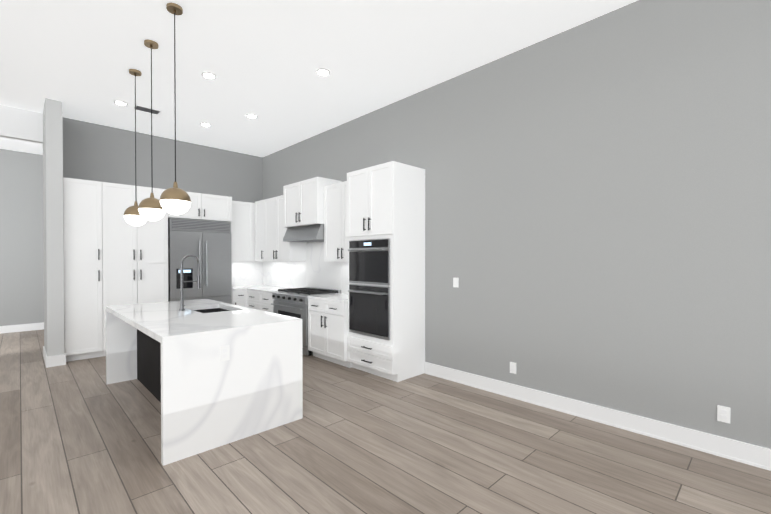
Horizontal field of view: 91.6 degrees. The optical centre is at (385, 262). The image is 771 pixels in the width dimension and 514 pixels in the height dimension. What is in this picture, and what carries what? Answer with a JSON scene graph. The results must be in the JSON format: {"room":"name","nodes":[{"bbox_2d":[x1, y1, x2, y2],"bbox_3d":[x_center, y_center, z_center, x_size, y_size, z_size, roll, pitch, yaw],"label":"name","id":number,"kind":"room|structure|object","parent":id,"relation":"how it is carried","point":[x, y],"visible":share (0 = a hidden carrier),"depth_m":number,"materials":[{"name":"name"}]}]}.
{"room":"kitchen","nodes":[
{"label":"kitchen","id":0,"kind":"room"},
{"bbox_2d":[0,105,42,143],"bbox_3d":[-7.409,-1.977,3.329,6.445,0.425,0.110,-1,1,-44],"label":"header beam","id":1,"kind":"structure","parent":0,"point":[21,124],"depth_m":5.38,"materials":[{"name":"white paint"}]},
{"bbox_2d":[0,149,43,325],"bbox_3d":[-8.946,-0.406,6.029,8.000,3.615,0.100,-1,1,-44],"label":"wall","id":2,"kind":"structure","parent":0,"point":[21,249],"depth_m":7.54,"materials":[{"name":"paint"}]},
{"bbox_2d":[0,322,43,333],"bbox_3d":[-8.906,1.329,6.004,8.000,0.145,0.014,-1,1,-44],"label":"baseboard","id":3,"kind":"structure","parent":2,"relation":"attached to","point":[21,327],"depth_m":7.54,"materials":[{"name":"white wood"}]},
{"bbox_2d":[43,98,63,356],"bbox_3d":[-4.786,-0.400,5.395,0.175,3.615,0.840,-1,1,-44],"label":"wall","id":4,"kind":"structure","parent":0,"point":[53,241],"depth_m":5.10,"materials":[{"name":"grey paint"}]},
{"bbox_2d":[43,346,48,367],"bbox_3d":[-4.844,1.335,5.335,0.014,0.145,0.840,-1,1,-44],"label":"baseboard","id":5,"kind":"structure","parent":4,"relation":"attached to","point":[44,351],"depth_m":5.13,"materials":[{"name":"white wood"}]},
{"bbox_2d":[63,117,262,202],"bbox_3d":[-3.809,-0.414,6.860,3.270,3.615,0.110,-1,1,-44],"label":"wall","id":6,"kind":"structure","parent":0,"point":[96,152],"depth_m":6.56,"materials":[{"name":"grey paint"}]},
{"bbox_2d":[232,201,254,260],"bbox_3d":[-2.792,-0.612,7.503,0.909,1.160,0.384,-1,1,-44],"label":"upper cabinet","id":7,"kind":"object","parent":6,"relation":"attached to","point":[243,231],"visible":0.42,"depth_m":7.32,"materials":[{"name":"white wood"}]},
{"bbox_2d":[0,0,637,156],"bbox_3d":[-3.169,-2.212,1.450,10.090,0.080,14.700,-1,1,-44],"label":"ceiling","id":8,"kind":"structure","parent":0,"point":[263,60],"depth_m":3.97,"materials":[{"name":"paint"}]},
{"bbox_2d":[113,100,127,104],"bbox_3d":[-3.652,-2.200,5.173,0.170,0.009,0.170,-1,1,-44],"label":"recessed light","id":9,"kind":"object","parent":8,"relation":"in","point":[119,102],"visible":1,"depth_m":5.14,"materials":[{"name":"white plastic"}]},
{"bbox_2d":[123,69,146,225],"bbox_3d":[-2.877,-1.310,4.316,0.240,1.776,0.240,-1,1,-44],"label":"pendant light","id":10,"kind":"object","parent":8,"relation":"hanging from","point":[132,216],"visible":0.92,"depth_m":4.26,"materials":[{"name":"white glass"}]},
{"bbox_2d":[133,105,161,114],"bbox_3d":[-3.437,-2.202,5.410,0.320,0.012,0.180,-1,1,-44],"label":"ceiling vent","id":11,"kind":"object","parent":8,"relation":"in","point":[146,109],"visible":0.83,"depth_m":5.39,"materials":[{"name":"grey metal"}]},
{"bbox_2d":[138,40,165,220],"bbox_3d":[-2.339,-1.305,3.751,0.240,1.776,0.240,-1,1,-44],"label":"pendant light","id":12,"kind":"object","parent":8,"relation":"hanging from","point":[150,209],"visible":0.96,"depth_m":3.70,"materials":[{"name":"white glass"}]},
{"bbox_2d":[159,3,190,214],"bbox_3d":[-1.808,-1.300,3.221,0.240,1.776,0.240,-1,1,-44],"label":"pendant light","id":13,"kind":"object","parent":8,"relation":"hanging from","point":[174,200],"visible":1,"depth_m":3.17,"materials":[{"name":"white glass"}]},
{"bbox_2d":[201,72,216,78],"bbox_3d":[-2.070,-2.193,4.397,0.170,0.009,0.170,-1,1,-44],"label":"recessed light","id":14,"kind":"object","parent":8,"relation":"in","point":[209,75],"visible":1,"depth_m":4.38,"materials":[{"name":"white"}]},
{"bbox_2d":[246,114,257,117],"bbox_3d":[-2.013,-2.205,5.641,0.170,0.009,0.170,-1,1,-44],"label":"recessed light","id":15,"kind":"object","parent":8,"relation":"in","point":[252,115],"visible":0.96,"depth_m":5.62,"materials":[{"name":"white plastic"}]},
{"bbox_2d":[316,68,329,74],"bbox_3d":[-0.720,-2.193,4.318,0.170,0.009,0.170,-1,1,-44],"label":"recessed light","id":16,"kind":"object","parent":8,"relation":"in","point":[321,71],"visible":1,"depth_m":4.29,"materials":[{"name":"white plastic"}]},
{"bbox_2d":[0,329,770,513],"bbox_3d":[-3.169,1.473,1.484,10.090,0.060,14.700,-1,1,-44],"label":"floor","id":17,"kind":"structure","parent":0,"point":[79,437],"depth_m":2.73,"materials":[{"name":"brown wood"}]},
{"bbox_2d":[63,177,167,361],"bbox_3d":[-4.233,0.103,5.900,1.304,2.600,0.674,-1,1,-44],"label":"pantry","id":18,"kind":"object","parent":17,"relation":"on","point":[112,256],"visible":0.81,"depth_m":5.54,"materials":[{"name":"white wood"}]},
{"bbox_2d":[168,218,231,303],"bbox_3d":[-3.365,0.331,6.679,0.996,2.130,0.735,-1,1,-44],"label":"fridge","id":19,"kind":"object","parent":17,"relation":"on","point":[206,243],"visible":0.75,"depth_m":6.45,"materials":[{"name":"grey metal"}]},
{"bbox_2d":[168,192,232,303],"bbox_3d":[-3.391,0.095,6.722,1.045,2.600,0.674,-1,1,-44],"label":"surround","id":20,"kind":"object","parent":17,"relation":"on","point":[209,207],"visible":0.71,"depth_m":6.59,"materials":[{"name":"white wood"}]},
{"bbox_2d":[105,303,302,465],"bbox_3d":[-2.006,0.991,3.915,1.156,0.860,2.440,-1,1,-44],"label":"kitchen island","id":21,"kind":"object","parent":17,"relation":"on","point":[166,355],"depth_m":3.07,"materials":[{"name":"white stone"}]},
{"bbox_2d":[117,307,204,322],"bbox_3d":[-2.307,0.536,3.827,0.610,0.050,0.700,-1,1,-44],"label":"island countertop","id":22,"kind":"structure","parent":21,"relation":"on","point":[158,313],"depth_m":3.70,"materials":[{"name":"white stone"}]},
{"bbox_2d":[179,255,200,310],"bbox_3d":[-2.095,0.211,4.029,0.215,0.596,0.098,-1,1,-44],"label":"faucet","id":23,"kind":"object","parent":22,"relation":"on","point":[198,281],"visible":1,"depth_m":3.98,"materials":[{"name":"silver metal"}]},
{"bbox_2d":[220,345,229,361],"bbox_3d":[-1.257,0.710,2.933,0.072,0.116,0.009,-1,1,-44],"label":"outlet","id":24,"kind":"object","parent":21,"relation":"attached to","point":[224,353],"visible":1,"depth_m":2.93,"materials":[{"name":"white plastic"}]},
{"bbox_2d":[232,290,247,306],"bbox_3d":[-2.912,0.956,7.197,0.289,0.870,0.674,-1,1,-44],"label":"base cabinet","id":25,"kind":"object","parent":17,"relation":"on","point":[239,298],"visible":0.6,"depth_m":6.98,"materials":[{"name":"white wood"}]},
{"bbox_2d":[247,290,258,309],"bbox_3d":[-2.208,0.957,7.114,0.638,0.870,0.537,-1,1,-44],"label":"base cabinet","id":26,"kind":"object","parent":17,"relation":"on","point":[252,296],"depth_m":6.89,"materials":[{"name":"white wood"}]},
{"bbox_2d":[232,242,347,303],"bbox_3d":[-1.669,0.086,6.360,0.909,0.885,3.597,-1,1,-44],"label":"backsplash","id":27,"kind":"structure","parent":26,"relation":"on","point":[315,270],"depth_m":6.86,"materials":[{"name":"white stone"}]},
{"bbox_2d":[259,292,274,312],"bbox_3d":[-1.832,0.960,6.729,0.638,0.870,0.539,-1,1,-44],"label":"base cabinet","id":28,"kind":"object","parent":17,"relation":"on","point":[262,301],"depth_m":6.53,"materials":[{"name":"white wood"}]},
{"bbox_2d":[271,287,340,355],"bbox_3d":[-1.327,0.921,6.130,0.711,0.960,1.018,-1,1,-44],"label":"range","id":29,"kind":"object","parent":17,"relation":"on","point":[291,302],"visible":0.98,"depth_m":5.85,"materials":[{"name":"silver metal"}]},
{"bbox_2d":[308,299,351,367],"bbox_3d":[-0.635,0.972,5.478,0.674,0.870,0.878,-1,1,-44],"label":"base cabinet","id":30,"kind":"object","parent":17,"relation":"on","point":[327,329],"visible":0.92,"depth_m":5.22,"materials":[{"name":"white wood"}]},
{"bbox_2d":[347,161,424,381],"bbox_3d":[-0.027,0.112,4.855,0.664,2.600,0.850,-1,1,-44],"label":"tall cabinet","id":31,"kind":"object","parent":17,"relation":"on","point":[386,262],"visible":1,"depth_m":4.59,"materials":[{"name":"white wood"}]},
{"bbox_2d":[263,0,770,448],"bbox_3d":[0.405,-0.396,4.957,0.100,3.615,14.700,-1,1,-44],"label":"wall","id":32,"kind":"structure","parent":0,"point":[597,210],"depth_m":3.30,"materials":[{"name":"paint"}]},
{"bbox_2d":[255,200,262,260],"bbox_3d":[-2.324,-0.621,7.426,0.348,1.180,0.488,-1,1,-44],"label":"upper cabinet","id":33,"kind":"object","parent":32,"relation":"attached to","point":[258,204],"depth_m":7.34,"materials":[{"name":"white wood"}]},
{"bbox_2d":[263,195,306,260],"bbox_3d":[-1.888,-0.617,6.980,0.348,1.180,0.999,-1,1,-44],"label":"upper cabinet","id":34,"kind":"object","parent":32,"relation":"attached to","point":[270,243],"depth_m":6.82,"materials":[{"name":"white wood"}]},
{"bbox_2d":[283,177,341,227],"bbox_3d":[-1.238,-0.955,6.199,0.504,0.710,1.018,-1,1,-44],"label":"upper cabinet","id":35,"kind":"object","parent":32,"relation":"attached to","point":[303,202],"visible":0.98,"depth_m":5.95,"materials":[{"name":"white wood"}]},
{"bbox_2d":[283,224,323,241],"bbox_3d":[-1.236,-0.477,6.206,0.458,0.243,1.014,-1,1,-44],"label":"range hood","id":36,"kind":"object","parent":35,"relation":"attached to","point":[311,233],"visible":0.76,"depth_m":5.99,"materials":[{"name":"silver metal"}]},
{"bbox_2d":[324,181,347,261],"bbox_3d":[-0.532,-0.594,5.565,0.384,1.160,0.878,-1,1,-44],"label":"upper cabinet","id":37,"kind":"object","parent":32,"relation":"attached to","point":[335,227],"visible":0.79,"depth_m":5.57,"materials":[{"name":"white wood"}]},
{"bbox_2d":[453,278,458,287],"bbox_3d":[0.834,0.236,4.446,0.009,0.116,0.072,-1,1,-44],"label":"light switch","id":38,"kind":"object","parent":32,"relation":"attached to","point":[455,282],"visible":1,"depth_m":4.44,"materials":[{"name":"white plastic"}]},
{"bbox_2d":[510,362,515,373],"bbox_3d":[1.339,1.106,3.937,0.009,0.116,0.072,-1,1,-44],"label":"electrical outlet","id":39,"kind":"object","parent":32,"relation":"attached to","point":[513,367],"visible":1,"depth_m":3.93,"materials":[{"name":"white plastic"}]},
{"bbox_2d":[425,362,770,470],"bbox_3d":[2.967,1.363,2.266,0.017,0.145,7.046,-1,1,-44],"label":"baseboard","id":40,"kind":"structure","parent":32,"relation":"attached to","point":[744,452],"depth_m":3.21,"materials":[{"name":"white wood"}]},
{"bbox_2d":[717,405,730,423],"bbox_3d":[2.490,1.116,2.758,0.009,0.116,0.072,-1,1,-44],"label":"electrical outlet","id":41,"kind":"object","parent":32,"relation":"attached to","point":[723,413],"visible":1,"depth_m":2.76,"materials":[{"name":"white plastic"}]}
]}

